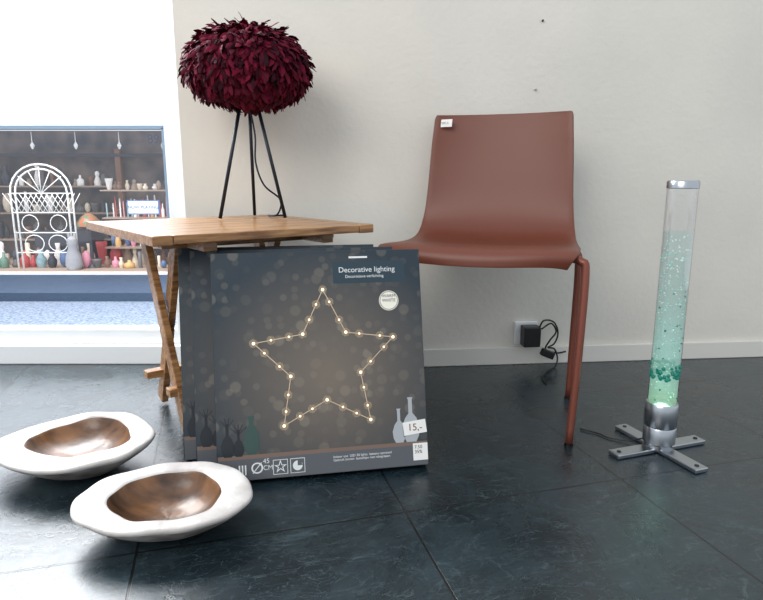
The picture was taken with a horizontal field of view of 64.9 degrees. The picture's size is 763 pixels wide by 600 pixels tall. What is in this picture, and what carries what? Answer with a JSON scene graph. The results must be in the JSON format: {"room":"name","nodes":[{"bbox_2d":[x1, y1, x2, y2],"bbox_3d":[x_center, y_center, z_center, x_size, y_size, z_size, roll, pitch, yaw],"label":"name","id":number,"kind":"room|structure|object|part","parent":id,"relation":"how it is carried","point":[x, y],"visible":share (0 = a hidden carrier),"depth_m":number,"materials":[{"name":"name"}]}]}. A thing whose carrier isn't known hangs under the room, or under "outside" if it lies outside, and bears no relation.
{"room":"shop","nodes":[
{"label":"shop","id":0,"kind":"room"},
{"bbox_2d":[0,357,762,599],"bbox_3d":[0.000,0.588,0.169,6.000,0.001,4.500,0,11,0],"label":"floor","id":1,"kind":"structure","parent":0,"point":[500,508],"depth_m":1.14,"materials":[{"name":"tile"}]},
{"bbox_2d":[0,412,155,479],"bbox_3d":[-0.654,0.324,1.288,0.343,0.080,0.272,1,11,6],"label":"wooden bowl","id":2,"kind":"object","parent":1,"relation":"on","point":[90,444],"visible":1,"depth_m":1.30,"materials":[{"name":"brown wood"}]},
{"bbox_2d":[0,343,180,363],"bbox_3d":[-1.800,0.179,2.050,2.410,0.064,0.060,0,11,0],"label":"board","id":3,"kind":"object","parent":1,"relation":"on","point":[10,353],"visible":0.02,"depth_m":2.02,"materials":[{"name":"white paint"}]},
{"bbox_2d":[0,325,179,342],"bbox_3d":[-1.800,0.118,2.068,2.410,0.050,0.060,0,11,0],"label":"rail","id":4,"kind":"object","parent":3,"relation":"on","point":[8,333],"visible":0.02,"depth_m":2.04,"materials":[{"name":"white paint"}]},
{"bbox_2d":[70,461,252,541],"bbox_3d":[-0.382,0.371,1.071,0.307,0.071,0.235,-1,11,-4],"label":"wooden bowl","id":5,"kind":"object","parent":1,"relation":"on","point":[172,501],"visible":1,"depth_m":1.08,"materials":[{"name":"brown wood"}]},
{"bbox_2d":[86,214,372,429],"bbox_3d":[-0.389,0.054,1.540,0.524,0.501,0.530,-9,14,-37],"label":"folding table","id":6,"kind":"object","parent":1,"relation":"on","point":[204,234],"visible":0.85,"depth_m":1.44,"materials":[{"name":"brown wood"}]},
{"bbox_3d":[-0.544,0.079,1.512,0.018,0.463,0.251,-9,14,-37],"label":"leg","id":7,"kind":"part","parent":6,"relation":"part of","materials":[{"name":"brown wood"}]},
{"bbox_3d":[-0.552,0.069,1.561,0.018,0.462,0.222,-9,14,-37],"label":"leg","id":8,"kind":"part","parent":6,"relation":"part of","materials":[{"name":"brown wood"}]},
{"bbox_3d":[-0.491,-0.146,1.418,0.030,0.022,0.440,-9,14,-37],"label":"rail","id":9,"kind":"part","parent":6,"relation":"part of","materials":[{"name":"brown wood"}]},
{"bbox_2d":[177,13,315,218],"bbox_3d":[-0.352,-0.473,1.597,0.356,0.507,0.350,-5,12,-24],"label":"table lamp","id":10,"kind":"object","parent":6,"relation":"on","point":[253,68],"visible":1,"depth_m":1.47,"materials":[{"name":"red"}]},
{"bbox_3d":[-0.394,-0.382,1.574,0.091,0.333,0.009,-9,15,-39],"label":"leg","id":11,"kind":"part","parent":10,"relation":"part of","materials":[{"name":"black metal"}]},
{"bbox_3d":[-0.350,-0.605,1.567,0.355,0.238,0.353,-4,12,-20],"label":"lamp shade","id":12,"kind":"part","parent":10,"relation":"part of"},
{"bbox_3d":[-0.360,-0.400,1.665,0.009,0.333,0.091,-2,11,-10],"label":"leg","id":13,"kind":"part","parent":10,"relation":"part of","materials":[{"name":"black metal"}]},
{"bbox_3d":[-0.298,-0.381,1.662,0.058,0.299,0.138,5,12,24],"label":"cord","id":14,"kind":"part","parent":10,"relation":"part of","materials":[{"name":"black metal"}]},
{"bbox_3d":[-0.296,-0.386,1.591,0.091,0.333,0.010,4,12,20],"label":"leg","id":15,"kind":"part","parent":10,"relation":"part of","materials":[{"name":"black metal"}]},
{"bbox_3d":[-0.296,0.041,1.701,0.018,0.463,0.251,-9,14,-37],"label":"leg","id":16,"kind":"part","parent":6,"relation":"part of","materials":[{"name":"brown wood"}]},
{"bbox_3d":[-0.343,0.037,1.722,0.018,0.462,0.222,-9,14,-37],"label":"leg","id":17,"kind":"part","parent":6,"relation":"part of","materials":[{"name":"brown wood"}]},
{"bbox_3d":[-0.263,-0.181,1.593,0.030,0.022,0.440,-9,14,-37],"label":"rail","id":18,"kind":"part","parent":6,"relation":"part of","materials":[{"name":"brown wood"}]},
{"bbox_2d":[178,244,372,460],"bbox_3d":[-0.228,0.111,1.377,0.440,0.462,0.153,-2,12,-11],"label":"box","id":19,"kind":"object","parent":1,"relation":"on","point":[184,274],"visible":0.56,"depth_m":1.32,"materials":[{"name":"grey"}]},
{"bbox_2d":[190,247,391,462],"bbox_3d":[-0.185,0.120,1.328,0.440,0.462,0.153,-2,12,-11],"label":"box","id":20,"kind":"object","parent":1,"relation":"on","point":[202,331],"visible":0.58,"depth_m":1.27,"materials":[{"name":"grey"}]},
{"bbox_2d":[210,249,428,480],"bbox_3d":[-0.128,0.130,1.279,0.440,0.462,0.153,-2,12,-11],"label":"box","id":21,"kind":"object","parent":1,"relation":"on","point":[318,356],"visible":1,"depth_m":1.26,"materials":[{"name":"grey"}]},
{"bbox_2d":[334,452,389,460],"bbox_3d":[-0.039,0.329,1.263,0.123,0.013,0.001,-2,-3,-11],"label":"print","id":22,"kind":"object","parent":21,"relation":"on","point":[382,452],"depth_m":1.26},
{"bbox_3d":[-0.027,-0.060,1.286,0.155,0.046,0.001,-2,-2,-11],"label":"title panel","id":23,"kind":"part","parent":21,"relation":"part of","materials":[{"name":"grey cardboard"}]},
{"bbox_2d":[378,111,589,446],"bbox_3d":[0.279,-0.107,1.609,0.527,0.799,0.496,4,12,18],"label":"shell chair","id":24,"kind":"object","parent":1,"relation":"on","point":[501,186],"visible":0.78,"depth_m":1.72,"materials":[{"name":"brown plastic"}]},
{"bbox_3d":[0.441,0.066,1.660,0.199,0.428,0.041,1,11,4],"label":"leg","id":25,"kind":"part","parent":24,"relation":"part of","materials":[{"name":"brown paint"}]},
{"bbox_3d":[0.378,0.104,1.446,0.223,0.439,0.058,11,15,43],"label":"leg","id":26,"kind":"part","parent":24,"relation":"part of","materials":[{"name":"brown paint"}]},
{"bbox_2d":[580,180,707,473],"bbox_3d":[0.603,0.042,1.343,0.277,0.608,0.199,5,13,25],"label":"lamp","id":27,"kind":"object","parent":1,"relation":"on","point":[661,409],"visible":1,"depth_m":1.34,"materials":[{"name":"silver metal"}]},
{"bbox_3d":[0.550,0.322,1.442,0.149,0.021,0.014,9,14,38],"label":"cord","id":28,"kind":"part","parent":27,"relation":"part of","materials":[{"name":"black plastic"}]},
{"bbox_2d":[172,0,762,348],"bbox_3d":[1.200,-1.148,1.965,3.641,2.700,0.249,-1,11,-5],"label":"wall","id":29,"kind":"structure","parent":0,"point":[657,92],"depth_m":1.88,"materials":[{"name":"paint"}]},
{"bbox_2d":[155,0,185,332],"bbox_3d":[-0.645,-1.168,1.811,0.092,2.600,0.070,0,11,0],"label":"door frame","id":30,"kind":"structure","parent":29,"relation":"attached to","point":[164,11],"depth_m":1.89,"materials":[{"name":"white paint"}]},
{"bbox_2d":[423,340,762,366],"bbox_3d":[1.200,0.172,2.095,3.617,0.060,0.011,-1,11,-5],"label":"baseboard","id":31,"kind":"structure","parent":29,"relation":"attached to","point":[742,348],"depth_m":2.05,"materials":[{"name":"white paint"}]},
{"bbox_2d":[513,319,565,383],"bbox_3d":[0.537,0.155,1.919,0.168,0.164,0.220,-1,11,-5],"label":"power adaptor","id":32,"kind":"object","parent":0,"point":[526,333],"visible":1,"depth_m":1.98,"materials":[{"name":"black plastic"}]},
{"bbox_3d":[0.483,0.110,2.012,0.078,0.078,0.011,-1,11,-5],"label":"socket plate","id":33,"kind":"part","parent":32,"relation":"part of","materials":[{"name":"white paint"}]},
{"bbox_2d":[539,348,554,359],"bbox_3d":[0.549,0.178,1.987,0.045,0.024,0.020,22,8,-9],"label":"switch","id":34,"kind":"object","parent":32,"relation":"attached to","point":[544,352],"depth_m":1.98,"materials":[{"name":"black plastic"}]},
{"bbox_3d":[0.520,0.155,1.918,0.066,0.165,0.222,5,12,25],"label":"cord","id":35,"kind":"part","parent":32,"relation":"part of","materials":[{"name":"black plastic"}]},
{"label":"outside","id":36,"kind":"structure","parent":0,"visible":0},
{"bbox_2d":[0,301,176,324],"bbox_3d":[-2.500,-0.583,7.149,11.000,0.001,9.750,0,11,0],"label":"street","id":37,"kind":"structure","parent":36,"point":[11,312],"depth_m":3.80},
{"bbox_2d":[0,0,169,300],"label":"window","id":38,"kind":"structure","parent":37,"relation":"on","point":[65,64],"depth_m":4.81,"materials":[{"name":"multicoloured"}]},
{"bbox_3d":[-3.400,-1.391,4.841,3.500,0.030,0.080,0,11,0],"label":"head frame","id":39,"kind":"part","parent":38,"relation":"part of","materials":[{"name":"blue"}]},
{"bbox_3d":[-3.400,-0.197,5.039,4.000,0.070,0.120,0,11,0],"label":"sill","id":40,"kind":"part","parent":38,"relation":"part of","materials":[{"name":"white paint"}]},
{"bbox_2d":[77,213,99,267],"bbox_3d":[-2.520,-0.515,5.200,0.200,0.470,0.200,0,11,0],"label":"glass lamp","id":41,"kind":"object","parent":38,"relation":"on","point":[88,260],"depth_m":5.19,"materials":[{"name":"orange glass"}]},
{"bbox_3d":[-1.740,-0.798,4.960,0.050,1.200,0.080,0,11,0],"label":"post","id":42,"kind":"part","parent":38,"relation":"part of","materials":[{"name":"blue"}]}
]}

